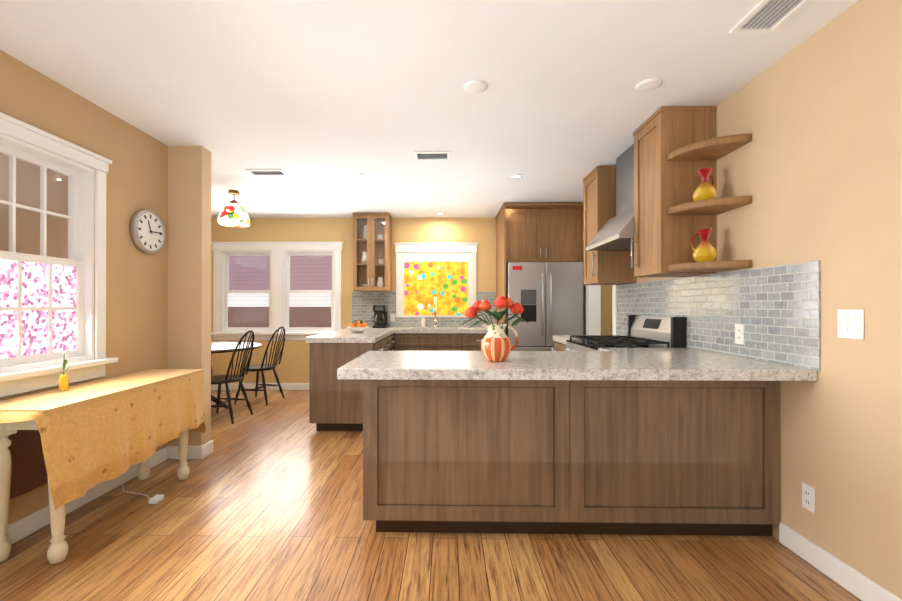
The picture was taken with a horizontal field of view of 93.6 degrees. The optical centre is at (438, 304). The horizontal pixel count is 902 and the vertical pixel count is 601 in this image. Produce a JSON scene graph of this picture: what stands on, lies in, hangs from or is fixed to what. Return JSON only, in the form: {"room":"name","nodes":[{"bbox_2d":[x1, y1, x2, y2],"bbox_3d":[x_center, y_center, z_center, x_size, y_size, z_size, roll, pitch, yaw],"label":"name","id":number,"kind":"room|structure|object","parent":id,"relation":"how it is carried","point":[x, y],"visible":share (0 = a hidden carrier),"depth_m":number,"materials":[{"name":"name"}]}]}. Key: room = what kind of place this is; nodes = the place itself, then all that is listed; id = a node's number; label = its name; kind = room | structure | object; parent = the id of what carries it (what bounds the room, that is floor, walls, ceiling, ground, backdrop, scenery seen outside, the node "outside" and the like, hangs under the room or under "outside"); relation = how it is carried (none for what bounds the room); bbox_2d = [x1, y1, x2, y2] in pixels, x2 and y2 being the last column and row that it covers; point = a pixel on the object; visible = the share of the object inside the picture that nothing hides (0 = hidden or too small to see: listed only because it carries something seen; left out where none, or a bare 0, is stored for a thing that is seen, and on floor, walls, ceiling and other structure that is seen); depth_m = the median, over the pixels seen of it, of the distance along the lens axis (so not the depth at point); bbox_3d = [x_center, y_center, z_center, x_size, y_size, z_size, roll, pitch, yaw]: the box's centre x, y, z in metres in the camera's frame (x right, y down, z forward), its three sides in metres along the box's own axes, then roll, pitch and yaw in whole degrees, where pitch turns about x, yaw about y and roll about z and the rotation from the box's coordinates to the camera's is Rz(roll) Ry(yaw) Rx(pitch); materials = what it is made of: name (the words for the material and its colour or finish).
{"room":"kitchen","nodes":[
{"label":"kitchen","id":0,"kind":"room"},
{"bbox_2d":[0,50,167,524],"bbox_3d":[-2.295,-0.032,0.677,0.150,2.500,5.695,0,0,1],"label":"wall","id":1,"kind":"structure","parent":0,"point":[136,296],"depth_m":2.89,"materials":[{"name":"beige paint"}]},
{"bbox_2d":[8,430,47,499],"bbox_3d":[-2.160,0.750,1.950,0.033,0.455,1.350,0,0,1],"label":"panel","id":2,"kind":"object","parent":1,"relation":"attached to","point":[28,470],"depth_m":2.20,"materials":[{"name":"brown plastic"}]},
{"bbox_2d":[0,112,117,397],"bbox_3d":[-2.232,-0.246,1.982,0.225,1.412,1.615,0,0,1],"label":"window","id":3,"kind":"structure","parent":1,"relation":"in","point":[46,312],"depth_m":2.45,"materials":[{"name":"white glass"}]},
{"bbox_2d":[6,446,173,544],"bbox_3d":[-2.213,1.166,0.604,0.016,0.105,5.560,0,0,1],"label":"baseboard","id":4,"kind":"structure","parent":1,"relation":"attached to","point":[31,523],"depth_m":2.56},
{"bbox_2d":[129,209,164,253],"bbox_3d":[-2.148,-0.544,3.139,0.046,0.324,0.324,0,0,1],"label":"wall clock","id":5,"kind":"object","parent":1,"relation":"attached to","point":[147,230],"visible":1,"depth_m":3.11,"materials":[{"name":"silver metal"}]},
{"bbox_2d":[0,146,210,445],"bbox_3d":[-3.004,-0.023,3.471,2.225,2.500,0.135,0,0,1],"label":"wall","id":6,"kind":"structure","parent":0,"point":[189,257],"depth_m":3.39,"materials":[{"name":"beige paint"}]},
{"bbox_2d":[211,217,611,382],"bbox_3d":[-0.338,-0.014,6.188,7.150,2.500,0.150,0,0,1],"label":"wall","id":7,"kind":"structure","parent":0,"point":[292,366],"depth_m":6.14,"materials":[{"name":"beige paint"}]},
{"bbox_2d":[211,383,308,389],"bbox_3d":[-2.572,1.183,6.142,2.685,0.105,0.020,0,0,1],"label":"baseboard","id":8,"kind":"structure","parent":7,"relation":"attached to","point":[232,386],"depth_m":6.13,"materials":[{"name":"white wood"}]},
{"bbox_2d":[211,242,342,339],"bbox_3d":[-2.341,-0.200,6.189,1.936,1.427,0.225,0,0,1],"label":"dining room window","id":9,"kind":"structure","parent":7,"relation":"in","point":[279,254],"depth_m":6.15,"materials":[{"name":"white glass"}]},
{"bbox_2d":[352,212,391,291],"bbox_3d":[-0.923,-0.727,5.929,0.498,1.065,0.388,0,0,1],"label":"upper cabinet","id":10,"kind":"object","parent":7,"relation":"attached to","point":[375,249],"visible":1,"depth_m":5.78,"materials":[{"name":"brown wood"}]},
{"bbox_2d":[361,252,366,263],"bbox_3d":[-1.038,-0.656,5.958,0.108,0.175,0.108,0,0,-11],"label":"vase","id":11,"kind":"object","parent":10,"relation":"in","point":[364,254],"depth_m":5.92,"materials":[{"name":"white ceramic"}]},
{"bbox_2d":[363,225,366,238],"bbox_3d":[-1.028,-1.013,5.959,0.069,0.210,0.069,0,0,-11],"label":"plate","id":12,"kind":"object","parent":10,"relation":"in","point":[365,226],"depth_m":5.93,"materials":[{"name":"white ceramic"}]},
{"bbox_2d":[377,277,383,286],"bbox_3d":[-0.818,-0.302,5.953,0.108,0.175,0.108,0,0,-11],"label":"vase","id":13,"kind":"object","parent":10,"relation":"in","point":[380,280],"depth_m":5.92,"materials":[{"name":"white ceramic"}]},
{"bbox_2d":[352,292,495,326],"bbox_3d":[-0.216,0.061,6.105,2.077,0.507,0.008,0,0,1],"label":"tile backsplash","id":14,"kind":"structure","parent":7,"relation":"attached to","point":[362,302],"depth_m":6.11,"materials":[{"name":"grey tile"}]},
{"bbox_2d":[390,314,394,321],"bbox_3d":[-0.659,0.182,6.105,0.072,0.117,0.008,0,0,1],"label":"outlet","id":15,"kind":"object","parent":14,"relation":"attached to","point":[392,317],"visible":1,"depth_m":6.10,"materials":[{"name":"white plastic"}]},
{"bbox_2d":[394,243,477,316],"bbox_3d":[-0.035,-0.359,6.165,1.215,1.070,0.186,0,0,1],"label":"window","id":16,"kind":"structure","parent":7,"relation":"in","point":[402,249],"depth_m":6.09,"materials":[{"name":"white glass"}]},
{"bbox_2d":[404,254,467,314],"bbox_3d":[-0.036,-0.295,6.139,0.929,0.882,0.021,0,0,1],"label":"curtain","id":17,"kind":"object","parent":16,"relation":"hanging from","point":[441,278],"visible":0.98,"depth_m":6.14,"materials":[{"name":"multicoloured fabric"}]},
{"bbox_2d":[0,0,858,217],"bbox_3d":[-0.495,-1.317,1.959,7.300,0.080,8.620,0,0,1],"label":"ceiling","id":18,"kind":"structure","parent":0,"point":[319,102],"depth_m":2.41,"materials":[{"name":"paint"}]},
{"bbox_2d":[217,190,249,226],"bbox_3d":[-2.282,-1.083,4.723,0.330,0.368,0.330,0,0,1],"label":"pendant lamp","id":19,"kind":"object","parent":18,"relation":"hanging from","point":[232,213],"visible":1,"depth_m":4.64,"materials":[{"name":"multicoloured glass"}]},
{"bbox_2d":[246,169,288,175],"bbox_3d":[-1.635,-1.264,4.046,0.340,0.011,0.170,0,0,1],"label":"ceiling vent","id":20,"kind":"object","parent":18,"relation":"in","point":[267,172],"visible":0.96,"depth_m":4.03,"materials":[{"name":"white metal"}]},
{"bbox_2d":[351,173,362,176],"bbox_3d":[-0.793,-1.267,4.125,0.112,0.006,0.112,0,0,1],"label":"recessed light","id":21,"kind":"object","parent":18,"relation":"in","point":[357,174],"visible":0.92,"depth_m":4.11,"materials":[{"name":"white"}]},
{"bbox_2d":[414,151,449,160],"bbox_3d":[-0.053,-1.266,3.596,0.300,0.011,0.190,0,0,1],"label":"ceiling vent","id":22,"kind":"object","parent":18,"relation":"in","point":[429,155],"visible":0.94,"depth_m":3.60,"materials":[{"name":"white metal"}]},
{"bbox_2d":[464,80,486,92],"bbox_3d":[0.215,-1.270,2.471,0.138,0.012,0.138,0,0,1],"label":"disc","id":23,"kind":"object","parent":18,"relation":"attached to","point":[476,86],"visible":0.98,"depth_m":2.45,"materials":[{"name":"white plastic"}]},
{"bbox_2d":[511,174,521,177],"bbox_3d":[0.768,-1.267,4.165,0.112,0.006,0.112,0,0,1],"label":"recessed light","id":24,"kind":"object","parent":18,"relation":"in","point":[516,175],"visible":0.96,"depth_m":4.14,"materials":[{"name":"white"}]},
{"bbox_2d":[635,78,661,91],"bbox_3d":[1.215,-1.270,2.451,0.138,0.012,0.138,0,0,1],"label":"disc","id":25,"kind":"object","parent":18,"relation":"attached to","point":[651,84],"visible":0.94,"depth_m":2.44,"materials":[{"name":"white plastic"}]},
{"bbox_2d":[730,0,810,33],"bbox_3d":[1.450,-1.271,1.812,0.195,0.011,0.320,0,0,1],"label":"ceiling vent","id":26,"kind":"object","parent":18,"relation":"in","point":[766,16],"visible":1,"depth_m":1.86,"materials":[{"name":"white metal"}]},
{"bbox_2d":[0,390,861,600],"bbox_3d":[-0.495,1.253,1.951,7.300,0.060,8.620,0,0,1],"label":"floor","id":27,"kind":"structure","parent":0,"point":[264,502],"depth_m":2.10,"materials":[{"name":"brown wood"}]},
{"bbox_2d":[0,420,189,564],"bbox_3d":[-1.944,0.849,2.510,0.390,0.750,1.220,0,0,1],"label":"console table","id":28,"kind":"object","parent":27,"relation":"on","point":[57,551],"visible":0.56,"depth_m":2.01,"materials":[{"name":"beige paint"}]},
{"bbox_2d":[0,369,205,509],"bbox_3d":[-1.911,0.714,2.519,0.457,0.484,1.324,0,0,1],"label":"tablecloth","id":29,"kind":"object","parent":28,"relation":"on","point":[93,434],"visible":1,"depth_m":2.23,"materials":[{"name":"yellow fabric"}]},
{"bbox_2d":[59,352,69,390],"bbox_3d":[-2.053,0.363,2.330,0.074,0.212,0.071,0,0,1],"label":"bud vase","id":30,"kind":"object","parent":29,"relation":"on","point":[63,382],"visible":1,"depth_m":2.31,"materials":[{"name":"yellow ceramic"}]},
{"bbox_2d":[122,484,163,503],"bbox_3d":[-1.941,1.210,2.735,0.422,0.029,0.272,0,0,1],"label":"power adapter","id":31,"kind":"object","parent":27,"relation":"on","point":[157,498],"visible":1,"depth_m":2.64,"materials":[{"name":"white plastic"}]},
{"bbox_2d":[211,330,253,423],"bbox_3d":[-2.279,0.752,4.583,0.544,0.965,0.452,0,0,5],"label":"chair","id":32,"kind":"object","parent":27,"relation":"on","point":[226,379],"visible":0.92,"depth_m":4.56,"materials":[{"name":"black wood"}]},
{"bbox_2d":[211,342,261,408],"bbox_3d":[-2.757,0.854,4.986,1.250,0.746,1.250,0,0,1],"label":"dining table","id":33,"kind":"object","parent":27,"relation":"on","point":[221,347],"visible":0.29,"depth_m":4.96,"materials":[{"name":"white wood"}]},
{"bbox_2d":[234,326,284,404],"bbox_3d":[-2.243,0.755,5.437,0.544,0.965,0.452,0,0,11],"label":"chair","id":34,"kind":"object","parent":27,"relation":"on","point":[262,367],"visible":0.94,"depth_m":5.36,"materials":[{"name":"black wood"}]},
{"bbox_2d":[309,339,384,430],"bbox_3d":[-0.923,0.795,4.344,0.630,0.870,0.547,0,0,1],"label":"base cabinet","id":35,"kind":"object","parent":27,"relation":"on","point":[335,404],"depth_m":4.07,"materials":[{"name":"brown wood"}]},
{"bbox_2d":[305,327,392,342],"bbox_3d":[-0.919,0.339,5.081,0.670,0.052,2.076,0,0,1],"label":"countertop","id":36,"kind":"structure","parent":35,"relation":"on","point":[370,335],"depth_m":4.16,"materials":[{"name":"grey stone"}]},
{"bbox_2d":[347,319,368,332],"bbox_3d":[-0.911,0.235,4.763,0.260,0.150,0.260,0,0,1],"label":"fruit bowl","id":37,"kind":"object","parent":36,"relation":"on","point":[359,326],"visible":1,"depth_m":4.71,"materials":[{"name":"white ceramic"}]},
{"bbox_2d":[372,305,387,327],"bbox_3d":[-0.822,0.158,5.881,0.206,0.310,0.222,0,0,1],"label":"coffee maker","id":38,"kind":"object","parent":36,"relation":"on","point":[380,316],"visible":1,"depth_m":5.78,"materials":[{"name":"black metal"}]},
{"bbox_2d":[385,335,388,350],"bbox_3d":[-0.915,0.797,4.788,0.630,0.870,0.593,0,0,1],"label":"base cabinet","id":39,"kind":"object","parent":27,"relation":"on","point":[386,336],"depth_m":4.95,"materials":[{"name":"brown wood"}]},
{"bbox_2d":[389,335,392,350],"bbox_3d":[-0.907,0.798,5.222,0.630,0.870,0.527,0,0,1],"label":"base cabinet","id":40,"kind":"object","parent":27,"relation":"on","point":[390,336],"depth_m":5.30,"materials":[{"name":"brown wood"}]},
{"bbox_2d":[363,380,448,532],"bbox_3d":[-0.169,0.789,2.516,0.448,0.870,0.580,0,0,1],"label":"base cabinet","id":41,"kind":"object","parent":27,"relation":"on","point":[406,422],"depth_m":2.24,"materials":[{"name":"brown wood"}]},
{"bbox_2d":[393,331,468,350],"bbox_3d":[-0.111,0.800,5.756,0.980,0.870,0.693,0,0,1],"label":"base cabinet","id":42,"kind":"object","parent":27,"relation":"on","point":[402,340],"depth_m":5.48,"materials":[{"name":"brown wood"}]},
{"bbox_2d":[393,327,487,330],"bbox_3d":[0.122,0.341,5.781,1.386,0.052,0.637,0,0,1],"label":"countertop","id":43,"kind":"structure","parent":42,"relation":"on","point":[394,328],"depth_m":5.48,"materials":[{"name":"grey stone"}]},
{"bbox_2d":[421,315,425,326],"bbox_3d":[-0.216,0.228,6.032,0.060,0.171,0.075,0,0,1],"label":"soap dispenser","id":44,"kind":"object","parent":43,"relation":"on","point":[423,322],"visible":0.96,"depth_m":6.01,"materials":[{"name":"white ceramic"}]},
{"bbox_2d":[433,297,440,326],"bbox_3d":[-0.019,0.101,5.953,0.118,0.426,0.216,0,0,1],"label":"faucet","id":45,"kind":"object","parent":43,"relation":"on","point":[435,322],"visible":0.98,"depth_m":5.89,"materials":[{"name":"silver metal"}]},
{"bbox_2d":[449,380,496,532],"bbox_3d":[0.186,0.789,2.517,0.511,0.870,0.564,0,0,1],"label":"base cabinet","id":46,"kind":"object","parent":27,"relation":"on","point":[472,403],"depth_m":2.23,"materials":[{"name":"brown wood"}]},
{"bbox_2d":[469,331,487,350],"bbox_3d":[0.527,0.800,5.777,0.576,0.870,0.626,0,0,1],"label":"base cabinet","id":47,"kind":"object","parent":27,"relation":"on","point":[475,337],"depth_m":5.48,"materials":[{"name":"brown wood"}]},
{"bbox_2d":[495,203,583,334],"bbox_3d":[1.320,-0.011,5.639,1.027,2.490,0.877,0,0,1],"label":"cabinet","id":48,"kind":"object","parent":27,"relation":"on","point":[539,232],"visible":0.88,"depth_m":5.37,"materials":[{"name":"brown wood"}]},
{"bbox_2d":[506,262,582,350],"bbox_3d":[1.315,0.352,5.574,0.910,1.745,0.952,0,0,1],"label":"fridge","id":49,"kind":"object","parent":27,"relation":"on","point":[548,296],"visible":0.46,"depth_m":5.16,"materials":[{"name":"silver metal"}]},
{"bbox_2d":[497,380,600,533],"bbox_3d":[0.573,0.789,2.502,0.511,0.870,0.580,0,0,1],"label":"base cabinet","id":50,"kind":"object","parent":27,"relation":"on","point":[549,431],"depth_m":2.22,"materials":[{"name":"brown wood"}]},
{"bbox_2d":[337,352,816,379],"bbox_3d":[0.648,0.330,2.402,2.248,0.052,0.819,0,0,1],"label":"countertop","id":51,"kind":"structure","parent":50,"relation":"on","point":[370,365],"depth_m":2.05,"materials":[{"name":"grey stone"}]},
{"bbox_2d":[461,296,527,361],"bbox_3d":[0.307,0.126,2.298,0.372,0.352,0.170,0,0,1],"label":"flower vase","id":52,"kind":"object","parent":51,"relation":"on","point":[496,345],"visible":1,"depth_m":2.26,"materials":[{"name":"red ceramic"}]},
{"bbox_2d":[552,335,580,350],"bbox_3d":[1.471,0.769,4.070,0.665,0.920,0.540,0,0,1],"label":"base cabinet","id":53,"kind":"object","parent":27,"relation":"on","point":[560,343],"visible":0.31,"depth_m":4.12,"materials":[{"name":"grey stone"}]},
{"bbox_2d":[565,315,686,350],"bbox_3d":[1.427,0.657,3.416,0.710,1.140,0.760,0,0,1],"label":"range","id":54,"kind":"object","parent":27,"relation":"on","point":[655,332],"visible":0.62,"depth_m":3.25,"materials":[{"name":"silver metal"}]},
{"bbox_2d":[601,380,664,534],"bbox_3d":[0.921,0.789,2.495,0.461,0.870,0.580,0,0,1],"label":"base cabinet","id":55,"kind":"object","parent":27,"relation":"on","point":[655,441],"depth_m":2.22,"materials":[{"name":"brown wood"}]},
{"bbox_2d":[597,348,704,351],"bbox_3d":[1.463,0.332,2.914,0.638,0.052,0.235,0,0,1],"label":"countertop","id":56,"kind":"structure","parent":55,"relation":"on","point":[599,349],"depth_m":2.86,"materials":[{"name":"grey stone"}]},
{"bbox_2d":[623,0,901,598],"bbox_3d":[1.840,-0.028,1.910,0.150,2.500,8.320,0,0,1],"label":"wall","id":57,"kind":"structure","parent":0,"point":[813,168],"depth_m":1.86,"materials":[{"name":"beige paint"}]},
{"bbox_2d":[583,232,616,335],"bbox_3d":[1.846,0.155,2.855,0.174,2.140,4.870,0,0,1],"label":"door frame","id":58,"kind":"structure","parent":57,"relation":"attached to","point":[592,309],"depth_m":5.17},
{"bbox_2d":[583,166,635,284],"bbox_3d":[1.609,-0.733,4.057,0.388,1.065,0.408,0,0,1],"label":"upper cabinet","id":59,"kind":"object","parent":57,"relation":"attached to","point":[599,212],"visible":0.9,"depth_m":3.86,"materials":[{"name":"brown wood"}]},
{"bbox_2d":[586,144,633,250],"bbox_3d":[1.563,-0.880,3.484,0.457,0.776,0.742,0,0,1],"label":"range hood","id":60,"kind":"object","parent":57,"relation":"attached to","point":[616,233],"visible":0.46,"depth_m":3.46,"materials":[{"name":"silver metal"}]},
{"bbox_2d":[631,106,751,276],"bbox_3d":[1.584,-0.737,2.754,0.388,1.065,0.715,0,0,1],"label":"upper cabinet","id":61,"kind":"object","parent":57,"relation":"attached to","point":[676,149],"visible":1,"depth_m":2.71,"materials":[{"name":"brown wood"}]},
{"bbox_2d":[692,168,716,200],"bbox_3d":[1.632,-0.722,2.593,0.140,0.205,0.132,0,0,-19],"label":"glass pitcher","id":62,"kind":"object","parent":61,"relation":"in","point":[704,189],"visible":0.77,"depth_m":2.56,"materials":[{"name":"yellow glass"}]},
{"bbox_2d":[691,228,717,261],"bbox_3d":[1.624,-0.359,2.592,0.140,0.205,0.132,0,0,21],"label":"glass pitcher","id":63,"kind":"object","parent":61,"relation":"in","point":[704,250],"visible":0.92,"depth_m":2.56,"materials":[{"name":"yellow glass"}]},
{"bbox_2d":[617,261,820,369],"bbox_3d":[1.784,0.052,3.154,0.008,0.507,2.395,0,0,1],"label":"tile backsplash","id":64,"kind":"structure","parent":57,"relation":"attached to","point":[775,311],"depth_m":2.42,"materials":[{"name":"grey tile"}]},
{"bbox_2d":[735,324,743,344],"bbox_3d":[1.762,0.171,2.482,0.008,0.117,0.072,0,0,1],"label":"outlet","id":65,"kind":"object","parent":64,"relation":"attached to","point":[739,333],"visible":1,"depth_m":2.48,"materials":[{"name":"white plastic"}]},
{"bbox_2d":[802,482,814,513],"bbox_3d":[1.762,0.919,2.020,0.008,0.117,0.072,0,0,1],"label":"outlet","id":66,"kind":"object","parent":57,"relation":"attached to","point":[808,497],"visible":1,"depth_m":2.02,"materials":[{"name":"white plastic"}]},
{"bbox_2d":[779,522,901,600],"bbox_3d":[1.755,1.170,1.811,0.016,0.105,0.746,0,0,1],"label":"baseboard","id":67,"kind":"structure","parent":57,"relation":"attached to","point":[859,585],"depth_m":1.87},
{"bbox_2d":[837,309,863,339],"bbox_3d":[1.758,0.082,1.810,0.008,0.125,0.117,0,0,1],"label":"switch plate","id":68,"kind":"object","parent":57,"relation":"attached to","point":[850,323],"visible":1,"depth_m":1.81,"materials":[{"name":"white plastic"}]},
{"label":"outside","id":69,"kind":"structure","parent":0,"visible":0},
{"bbox_2d":[228,255,331,326],"bbox_3d":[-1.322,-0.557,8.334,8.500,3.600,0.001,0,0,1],"label":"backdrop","id":70,"kind":"structure","parent":69,"point":[237,303],"depth_m":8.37,"materials":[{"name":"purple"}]}
]}

